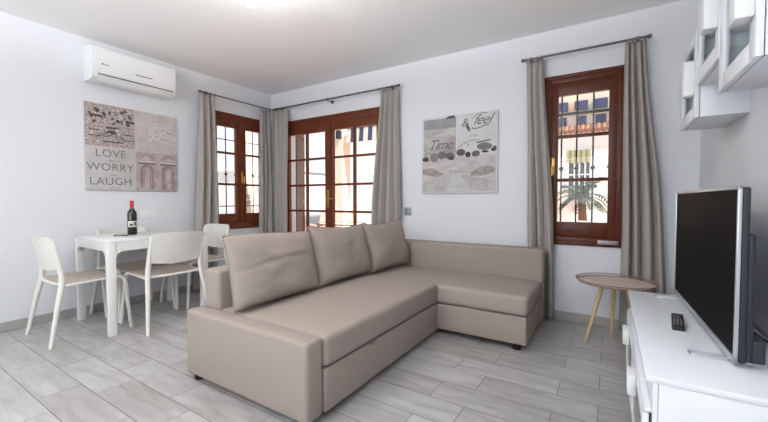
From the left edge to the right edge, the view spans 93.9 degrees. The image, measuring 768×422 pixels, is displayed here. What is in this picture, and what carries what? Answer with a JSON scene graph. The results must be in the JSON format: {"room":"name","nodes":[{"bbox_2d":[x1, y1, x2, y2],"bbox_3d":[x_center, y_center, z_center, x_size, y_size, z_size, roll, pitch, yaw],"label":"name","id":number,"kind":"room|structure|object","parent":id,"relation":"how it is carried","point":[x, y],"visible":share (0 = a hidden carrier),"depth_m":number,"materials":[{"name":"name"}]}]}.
{"room":"living room","nodes":[
{"label":"living room","id":0,"kind":"room"},
{"bbox_2d":[0,11,271,322],"bbox_3d":[-3.343,-0.376,2.638,0.220,2.710,6.120,1,2,32],"label":"wall","id":1,"kind":"structure","parent":0,"point":[43,88],"depth_m":3.19,"materials":[{"name":"white paint"}]},
{"bbox_2d":[0,284,192,331],"bbox_3d":[-3.245,0.944,2.617,0.011,0.073,6.120,1,2,32],"label":"baseboard","id":2,"kind":"structure","parent":1,"relation":"attached to","point":[15,324],"depth_m":3.21,"materials":[{"name":"tile"}]},
{"bbox_2d":[83,44,175,99],"bbox_3d":[-2.489,-1.362,3.560,0.212,0.321,0.724,1,2,32],"label":"air conditioner","id":3,"kind":"object","parent":1,"relation":"attached to","point":[104,67],"visible":1,"depth_m":3.44,"materials":[{"name":"white plastic"}]},
{"bbox_2d":[83,101,177,190],"bbox_3d":[-2.545,-0.618,3.667,0.025,0.817,0.835,1,2,32],"label":"picture","id":4,"kind":"object","parent":1,"relation":"attached to","point":[125,149],"visible":1,"depth_m":3.60,"materials":[{"name":"grey fabric"}]},
{"bbox_2d":[84,101,134,149],"bbox_3d":[-2.648,-0.820,3.479,0.001,0.398,0.413,1,2,32],"label":"print","id":5,"kind":"object","parent":4,"relation":"attached to","point":[88,106],"depth_m":3.46},
{"bbox_2d":[135,110,176,154],"bbox_3d":[-2.426,-0.825,3.832,0.001,0.408,0.414,1,2,32],"label":"print","id":6,"kind":"object","parent":4,"relation":"attached to","point":[143,122],"depth_m":3.82},
{"bbox_2d":[135,151,177,190],"bbox_3d":[-2.426,-0.417,3.845,0.001,0.400,0.414,1,2,32],"label":"print","id":7,"kind":"object","parent":4,"relation":"attached to","point":[159,174],"depth_m":3.83},
{"bbox_2d":[140,210,157,217],"bbox_3d":[-2.483,0.032,3.800,0.012,0.084,0.170,1,2,32],"label":"wall socket","id":8,"kind":"object","parent":1,"relation":"attached to","point":[143,213],"visible":1,"depth_m":3.79,"materials":[{"name":"white plastic"}]},
{"bbox_2d":[217,127,233,213],"bbox_3d":[-2.078,-0.527,4.699,0.038,1.120,0.230,1,2,32],"label":"window grille","id":9,"kind":"object","parent":1,"relation":"in","point":[226,206],"depth_m":4.70,"materials":[{"name":"grey metal"}]},
{"bbox_2d":[198,90,270,111],"bbox_3d":[-1.891,-1.388,4.589,0.125,0.048,1.040,1,2,32],"label":"curtain rod","id":10,"kind":"object","parent":1,"relation":"attached to","point":[205,92],"visible":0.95,"depth_m":4.47,"materials":[{"name":"grey metal"}]},
{"bbox_2d":[193,92,218,290],"bbox_3d":[-2.090,-0.230,4.222,0.099,2.292,0.332,1,2,32],"label":"curtain","id":11,"kind":"object","parent":10,"relation":"hanging from","point":[206,189],"visible":0.66,"depth_m":4.21,"materials":[{"name":"fabric"}]},
{"bbox_2d":[259,109,272,232],"bbox_3d":[-1.638,-0.250,4.969,0.065,2.287,0.224,1,2,32],"label":"curtain","id":12,"kind":"object","parent":10,"relation":"hanging from","point":[265,181],"visible":0.67,"depth_m":4.95,"materials":[{"name":"fabric"}]},
{"bbox_2d":[215,110,259,228],"bbox_3d":[-1.886,-0.510,4.743,0.149,1.474,0.904,1,2,32],"label":"window","id":13,"kind":"structure","parent":1,"relation":"in","point":[240,218],"depth_m":4.71,"materials":[{"name":"brown wood"}]},
{"bbox_2d":[246,132,259,212],"bbox_3d":[-1.855,-0.539,5.054,0.038,1.120,0.230,1,2,32],"label":"window grille","id":14,"kind":"object","parent":1,"relation":"in","point":[253,205],"depth_m":5.06,"materials":[{"name":"grey metal"}]},
{"bbox_2d":[0,291,630,421],"bbox_3d":[-1.265,1.079,1.374,5.130,0.120,6.560,1,2,32],"label":"floor","id":15,"kind":"structure","parent":0,"point":[88,375],"depth_m":2.12,"materials":[{"name":"grey wood"}]},
{"bbox_2d":[25,235,132,349],"bbox_3d":[-2.451,0.577,2.898,0.550,0.795,0.546,1,2,32],"label":"dining chair","id":16,"kind":"object","parent":15,"relation":"on","point":[46,252],"visible":0.93,"depth_m":2.71,"materials":[{"name":"white plastic"}]},
{"bbox_2d":[89,226,175,322],"bbox_3d":[-2.389,0.561,3.440,0.546,0.795,0.550,1,2,32],"label":"dining chair","id":17,"kind":"object","parent":15,"relation":"on","point":[139,265],"visible":0.53,"depth_m":3.38,"materials":[{"name":"white plastic"}]},
{"bbox_2d":[74,230,207,336],"bbox_3d":[-2.195,0.587,3.289,0.730,0.746,0.796,1,2,34],"label":"dining table","id":18,"kind":"object","parent":15,"relation":"on","point":[111,245],"visible":0.75,"depth_m":2.96,"materials":[{"name":"white paint"}]},
{"bbox_2d":[127,201,136,234],"bbox_3d":[-2.277,0.060,3.245,0.076,0.309,0.075,1,2,32],"label":"wine bottle","id":19,"kind":"object","parent":18,"relation":"on","point":[131,214],"visible":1,"depth_m":3.22,"materials":[{"name":"black glass"}]},
{"bbox_2d":[120,231,205,336],"bbox_3d":[-1.918,0.570,3.143,0.546,0.795,0.550,1,2,32],"label":"dining chair","id":20,"kind":"object","parent":15,"relation":"on","point":[163,248],"visible":0.98,"depth_m":3.00,"materials":[{"name":"white plastic"}]},
{"bbox_2d":[160,224,228,308],"bbox_3d":[-1.979,0.549,3.820,0.550,0.795,0.546,1,2,30],"label":"dining chair","id":21,"kind":"object","parent":15,"relation":"on","point":[215,232],"visible":0.56,"depth_m":3.92,"materials":[{"name":"white plastic"}]},
{"bbox_2d":[187,239,545,421],"bbox_3d":[0.113,0.656,2.623,1.658,0.648,2.207,1,2,32],"label":"sofa","id":22,"kind":"object","parent":15,"relation":"on","point":[297,356],"visible":0.94,"depth_m":2.16,"materials":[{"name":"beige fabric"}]},
{"bbox_2d":[222,230,319,312],"bbox_3d":[-0.693,0.350,2.333,0.218,0.433,0.704,1,2,32],"label":"sofa cushion","id":23,"kind":"object","parent":22,"relation":"on","point":[263,267],"visible":1,"depth_m":2.20,"materials":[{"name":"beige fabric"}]},
{"bbox_2d":[222,274,437,365],"bbox_3d":[-0.278,0.647,2.486,0.844,0.163,1.328,1,2,32],"label":"seat cushion","id":24,"kind":"object","parent":22,"relation":"on","point":[350,315],"depth_m":2.17,"materials":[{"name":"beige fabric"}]},
{"bbox_2d":[307,223,371,286],"bbox_3d":[-0.331,0.328,2.920,0.216,0.442,0.684,1,2,32],"label":"sofa cushion","id":25,"kind":"object","parent":22,"relation":"on","point":[340,253],"visible":0.96,"depth_m":2.78,"materials":[{"name":"beige fabric"}]},
{"bbox_2d":[362,219,408,272],"bbox_3d":[0.036,0.312,3.412,0.216,0.443,0.604,1,2,37],"label":"sofa cushion","id":26,"kind":"object","parent":22,"relation":"on","point":[386,242],"visible":0.93,"depth_m":3.29,"materials":[{"name":"beige fabric"}]},
{"bbox_2d":[364,265,541,315],"bbox_3d":[0.513,0.635,3.112,1.497,0.155,0.632,1,2,32],"label":"cushion","id":27,"kind":"object","parent":22,"relation":"on","point":[490,292],"depth_m":2.79,"materials":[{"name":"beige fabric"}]},
{"bbox_2d":[575,273,659,341],"bbox_3d":[1.703,0.744,2.650,0.522,0.477,0.522,1,2,32],"label":"side table","id":28,"kind":"object","parent":15,"relation":"on","point":[614,283],"visible":0.98,"depth_m":2.66,"materials":[{"name":"brown wood"}]},
{"bbox_2d":[579,276,655,290],"bbox_3d":[1.703,0.529,2.644,0.482,0.005,0.482,1,2,32],"label":"table top","id":29,"kind":"object","parent":28,"relation":"on","point":[622,283],"depth_m":2.61,"materials":[{"name":"brown wood"}]},
{"bbox_2d":[622,290,767,421],"bbox_3d":[1.353,0.762,1.594,0.479,0.500,1.280,1,2,32],"label":"tv cabinet","id":30,"kind":"object","parent":15,"relation":"on","point":[665,383],"visible":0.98,"depth_m":1.21,"materials":[{"name":"white paint"}]},
{"bbox_2d":[628,308,651,412],"bbox_3d":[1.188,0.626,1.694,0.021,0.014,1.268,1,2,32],"label":"drawer","id":31,"kind":"object","parent":30,"relation":"attached to","point":[637,372],"depth_m":1.42,"materials":[{"name":"white paint"}]},
{"bbox_2d":[671,313,684,330],"bbox_3d":[1.333,0.501,1.629,0.044,0.019,0.236,1,2,38],"label":"remote control","id":32,"kind":"object","parent":30,"relation":"on","point":[677,321],"visible":1,"depth_m":1.60,"materials":[{"name":"black plastic"}]},
{"bbox_2d":[655,186,767,367],"bbox_3d":[1.444,0.206,1.657,0.205,0.607,1.106,1,2,31],"label":"television","id":33,"kind":"object","parent":30,"relation":"on","point":[715,246],"visible":1,"depth_m":1.33,"materials":[{"name":"black plastic"}]},
{"bbox_2d":[753,331,767,342],"bbox_3d":[1.537,0.453,1.471,0.078,0.118,0.804,1,2,39],"label":"power cable","id":34,"kind":"object","parent":30,"relation":"on","point":[754,332],"visible":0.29,"depth_m":1.44,"materials":[{"name":"black plastic"}]},
{"bbox_2d":[0,0,681,94],"bbox_3d":[-1.265,-1.615,1.292,4.690,0.150,6.120,1,2,32],"label":"ceiling","id":35,"kind":"structure","parent":0,"point":[288,45],"depth_m":3.12,"materials":[{"name":"white paint"}]},
{"bbox_2d":[244,0,277,7],"bbox_3d":[-0.782,-1.445,2.281,0.212,0.250,0.150,1,2,32],"label":"ceiling spotlight","id":36,"kind":"object","parent":35,"relation":"attached to","point":[249,3],"visible":1,"depth_m":2.29,"materials":[{"name":"white plastic"}]},
{"bbox_2d":[271,0,700,319],"bbox_3d":[0.424,-0.418,4.012,5.130,2.710,0.220,1,2,32],"label":"wall","id":37,"kind":"structure","parent":0,"point":[493,76],"depth_m":3.38,"materials":[{"name":"white paint"}]},
{"bbox_2d":[295,135,304,231],"bbox_3d":[-1.291,-0.158,5.508,0.040,2.100,0.500,0,2,1],"label":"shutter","id":38,"kind":"object","parent":37,"relation":"attached to","point":[300,139],"visible":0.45,"depth_m":5.52,"materials":[{"name":"brown"}]},
{"bbox_2d":[287,107,379,231],"bbox_3d":[-0.705,-0.149,4.601,1.664,2.137,0.150,1,2,32],"label":"door","id":39,"kind":"structure","parent":37,"relation":"in","point":[328,124],"depth_m":4.57,"materials":[{"name":"brown wood"}]},
{"bbox_2d":[272,84,399,111],"bbox_3d":[-0.667,-1.373,4.465,2.040,0.050,0.124,1,2,32],"label":"curtain rod","id":40,"kind":"object","parent":37,"relation":"attached to","point":[395,85],"visible":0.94,"depth_m":4.33,"materials":[{"name":"grey metal"}]},
{"bbox_2d":[273,108,287,232],"bbox_3d":[-1.433,-0.247,4.933,0.289,2.282,0.077,1,2,32],"label":"curtain","id":41,"kind":"object","parent":40,"relation":"hanging from","point":[280,118],"visible":0.73,"depth_m":4.91,"materials":[{"name":"fabric"}]},
{"bbox_2d":[371,87,400,223],"bbox_3d":[0.015,-0.220,4.048,0.390,2.282,0.111,1,2,32],"label":"curtain","id":42,"kind":"object","parent":40,"relation":"hanging from","point":[386,201],"visible":0.61,"depth_m":4.01,"materials":[{"name":"fabric"}]},
{"bbox_2d":[404,207,410,214],"bbox_3d":[0.265,0.005,3.988,0.088,0.088,0.012,1,2,32],"label":"light switch","id":43,"kind":"object","parent":37,"relation":"attached to","point":[407,211],"visible":1,"depth_m":3.98,"materials":[{"name":"grey plastic"}]},
{"bbox_2d":[422,109,498,193],"bbox_3d":[0.752,-0.579,3.655,0.804,0.795,0.025,1,2,32],"label":"picture","id":44,"kind":"object","parent":37,"relation":"attached to","point":[460,152],"visible":1,"depth_m":3.63,"materials":[{"name":"white fabric"}]},
{"bbox_2d":[424,127,455,158],"bbox_3d":[0.580,-0.732,3.747,0.365,0.455,0.001,1,2,32],"label":"print","id":45,"kind":"object","parent":44,"relation":"attached to","point":[429,135],"depth_m":3.77},
{"bbox_2d":[422,154,495,192],"bbox_3d":[0.744,-0.372,3.654,0.785,0.360,0.001,1,2,32],"label":"print","id":46,"kind":"object","parent":44,"relation":"attached to","point":[446,166],"depth_m":3.63},
{"bbox_2d":[559,93,608,221],"bbox_3d":[1.777,-0.446,3.194,0.590,1.457,0.036,1,2,32],"label":"window grille","id":47,"kind":"object","parent":37,"relation":"in","point":[576,167],"visible":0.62,"depth_m":3.21,"materials":[{"name":"grey metal"}]},
{"bbox_2d":[545,65,623,247],"bbox_3d":[1.706,-0.443,3.081,0.614,1.481,0.137,1,2,32],"label":"window","id":48,"kind":"structure","parent":37,"relation":"in","point":[611,79],"depth_m":3.02,"materials":[{"name":"brown wood"}]},
{"bbox_2d":[554,310,618,327],"bbox_3d":[0.362,0.903,3.955,4.668,0.073,0.011,1,2,32],"label":"baseboard","id":49,"kind":"structure","parent":37,"relation":"attached to","point":[582,318],"depth_m":3.10,"materials":[{"name":"tile"}]},
{"bbox_2d":[521,34,651,62],"bbox_3d":[1.653,-1.329,3.005,0.943,0.050,0.124,1,2,32],"label":"curtain rod","id":50,"kind":"object","parent":37,"relation":"attached to","point":[636,38],"visible":0.94,"depth_m":2.93,"materials":[{"name":"grey metal"}]},
{"bbox_2d":[527,59,553,319],"bbox_3d":[1.383,-0.194,3.187,0.245,2.282,0.084,2,2,45],"label":"curtain","id":51,"kind":"object","parent":50,"relation":"hanging from","point":[540,230],"visible":0.75,"depth_m":3.17,"materials":[{"name":"fabric"}]},
{"bbox_2d":[618,39,665,330],"bbox_3d":[2.025,-0.181,2.778,0.314,2.282,0.114,1,2,32],"label":"curtain","id":52,"kind":"object","parent":50,"relation":"hanging from","point":[642,242],"visible":0.84,"depth_m":2.79,"materials":[{"name":"fabric"}]},
{"bbox_2d":[699,87,767,338],"bbox_3d":[0.812,-0.296,0.023,0.220,2.710,6.120,1,2,32],"label":"wall","id":53,"kind":"structure","parent":0,"point":[736,154],"depth_m":1.67,"materials":[{"name":"white paint"}]},
{"bbox_2d":[696,0,720,85],"bbox_3d":[1.517,-0.841,1.568,0.250,0.445,0.432,1,2,32],"label":"upper cabinet","id":54,"kind":"object","parent":53,"relation":"attached to","point":[708,35],"visible":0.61,"depth_m":1.56,"materials":[{"name":"white paint"}]},
{"bbox_2d":[706,31,714,39],"bbox_3d":[1.546,-0.840,1.550,0.166,0.012,0.400,1,2,32],"label":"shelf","id":55,"kind":"object","parent":54,"relation":"attached to","point":[711,36],"depth_m":1.74,"materials":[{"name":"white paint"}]},
{"bbox_2d":[680,28,750,130],"bbox_3d":[1.759,-0.703,1.956,0.250,0.445,0.435,1,2,32],"label":"upper cabinet","id":56,"kind":"object","parent":53,"relation":"attached to","point":[702,107],"visible":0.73,"depth_m":1.82,"materials":[{"name":"white paint"}]},
{"bbox_2d":[718,0,767,92],"bbox_3d":[1.277,-0.682,1.192,0.250,0.445,0.433,1,2,32],"label":"upper cabinet","id":57,"kind":"object","parent":53,"relation":"attached to","point":[743,46],"visible":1,"depth_m":1.21,"materials":[{"name":"white paint"}]},
{"bbox_2d":[731,21,749,33],"bbox_3d":[1.306,-0.682,1.173,0.166,0.012,0.401,1,2,32],"label":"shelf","id":58,"kind":"object","parent":57,"relation":"attached to","point":[745,29],"depth_m":1.35,"materials":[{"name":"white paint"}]},
{"label":"outside","id":59,"kind":"structure","parent":0,"visible":0},
{"bbox_2d":[346,125,375,142],"bbox_3d":[-0.116,-2.034,8.334,1.200,0.924,0.940,1,2,32],"label":"striped awning","id":60,"kind":"object","parent":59,"point":[367,133],"visible":0.28,"depth_m":8.02,"materials":[{"name":"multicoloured fabric"}]},
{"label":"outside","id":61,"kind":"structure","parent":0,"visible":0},
{"bbox_2d":[313,206,352,226],"bbox_3d":[16.983,0.396,26.993,80.000,0.280,56.260,1,2,32],"label":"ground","id":62,"kind":"structure","parent":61,"point":[351,207],"depth_m":25.07,"materials":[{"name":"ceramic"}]},
{"bbox_2d":[233,129,257,212],"bbox_3d":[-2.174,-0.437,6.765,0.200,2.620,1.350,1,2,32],"label":"building","id":63,"kind":"structure","parent":62,"relation":"on","point":[249,191],"depth_m":6.31,"materials":[{"name":"white paint"}]},
{"bbox_2d":[218,168,324,223],"bbox_3d":[-5.211,-0.515,16.864,4.400,2.720,4.200,1,2,32],"label":"building","id":64,"kind":"structure","parent":62,"relation":"on","point":[316,193],"depth_m":15.94,"materials":[{"name":"white"}]},
{"bbox_2d":[305,206,338,230],"bbox_3d":[-1.121,0.369,6.615,0.536,1.025,0.568,-1,2,-38],"label":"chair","id":65,"kind":"object","parent":62,"relation":"on","point":[322,216],"visible":0.14,"depth_m":6.38,"materials":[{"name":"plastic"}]},
{"bbox_2d":[316,222,365,226],"bbox_3d":[-0.703,0.550,5.922,0.738,0.699,0.578,0,2,12],"label":"table","id":66,"kind":"object","parent":62,"relation":"on","point":[323,223],"visible":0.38,"depth_m":5.97,"materials":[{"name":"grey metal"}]},
{"bbox_2d":[335,129,349,226],"bbox_3d":[-1.023,-0.693,8.604,0.320,3.020,0.300,1,2,32],"label":"pillar","id":67,"kind":"structure","parent":62,"relation":"on","point":[342,165],"depth_m":8.46,"materials":[{"name":"white paint"}]},
{"bbox_2d":[336,130,340,138],"bbox_3d":[-1.056,-1.785,8.331,0.139,0.220,0.139,-1,2,-35],"label":"wall lantern","id":68,"kind":"object","parent":67,"relation":"attached to","point":[338,132],"visible":0.94,"depth_m":8.29,"materials":[{"name":"grey metal"}]},
{"bbox_2d":[357,140,375,223],"bbox_3d":[1.375,-1.877,12.171,3.700,5.170,3.250,1,2,32],"label":"house","id":69,"kind":"structure","parent":62,"relation":"on","point":[365,164],"depth_m":11.71,"materials":[{"name":"tile"}]},
{"bbox_2d":[557,220,606,222],"bbox_3d":[4.796,0.520,9.326,5.600,0.550,0.060,1,2,32],"label":"fence","id":70,"kind":"object","parent":62,"relation":"on","point":[557,220],"visible":0.05,"depth_m":9.13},
{"bbox_2d":[558,181,606,220],"bbox_3d":[5.375,-0.051,9.845,1.597,1.676,1.571,1,2,32],"label":"palm tree","id":71,"kind":"object","parent":62,"relation":"on","point":[582,198],"visible":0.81,"depth_m":9.72,"materials":[{"name":"green plant"}]},
{"bbox_2d":[557,91,608,220],"bbox_3d":[6.951,-1.642,13.128,7.875,5.200,4.300,1,2,32],"label":"building","id":72,"kind":"structure","parent":62,"relation":"on","point":[585,101],"depth_m":11.43,"materials":[{"name":"beige paint"}]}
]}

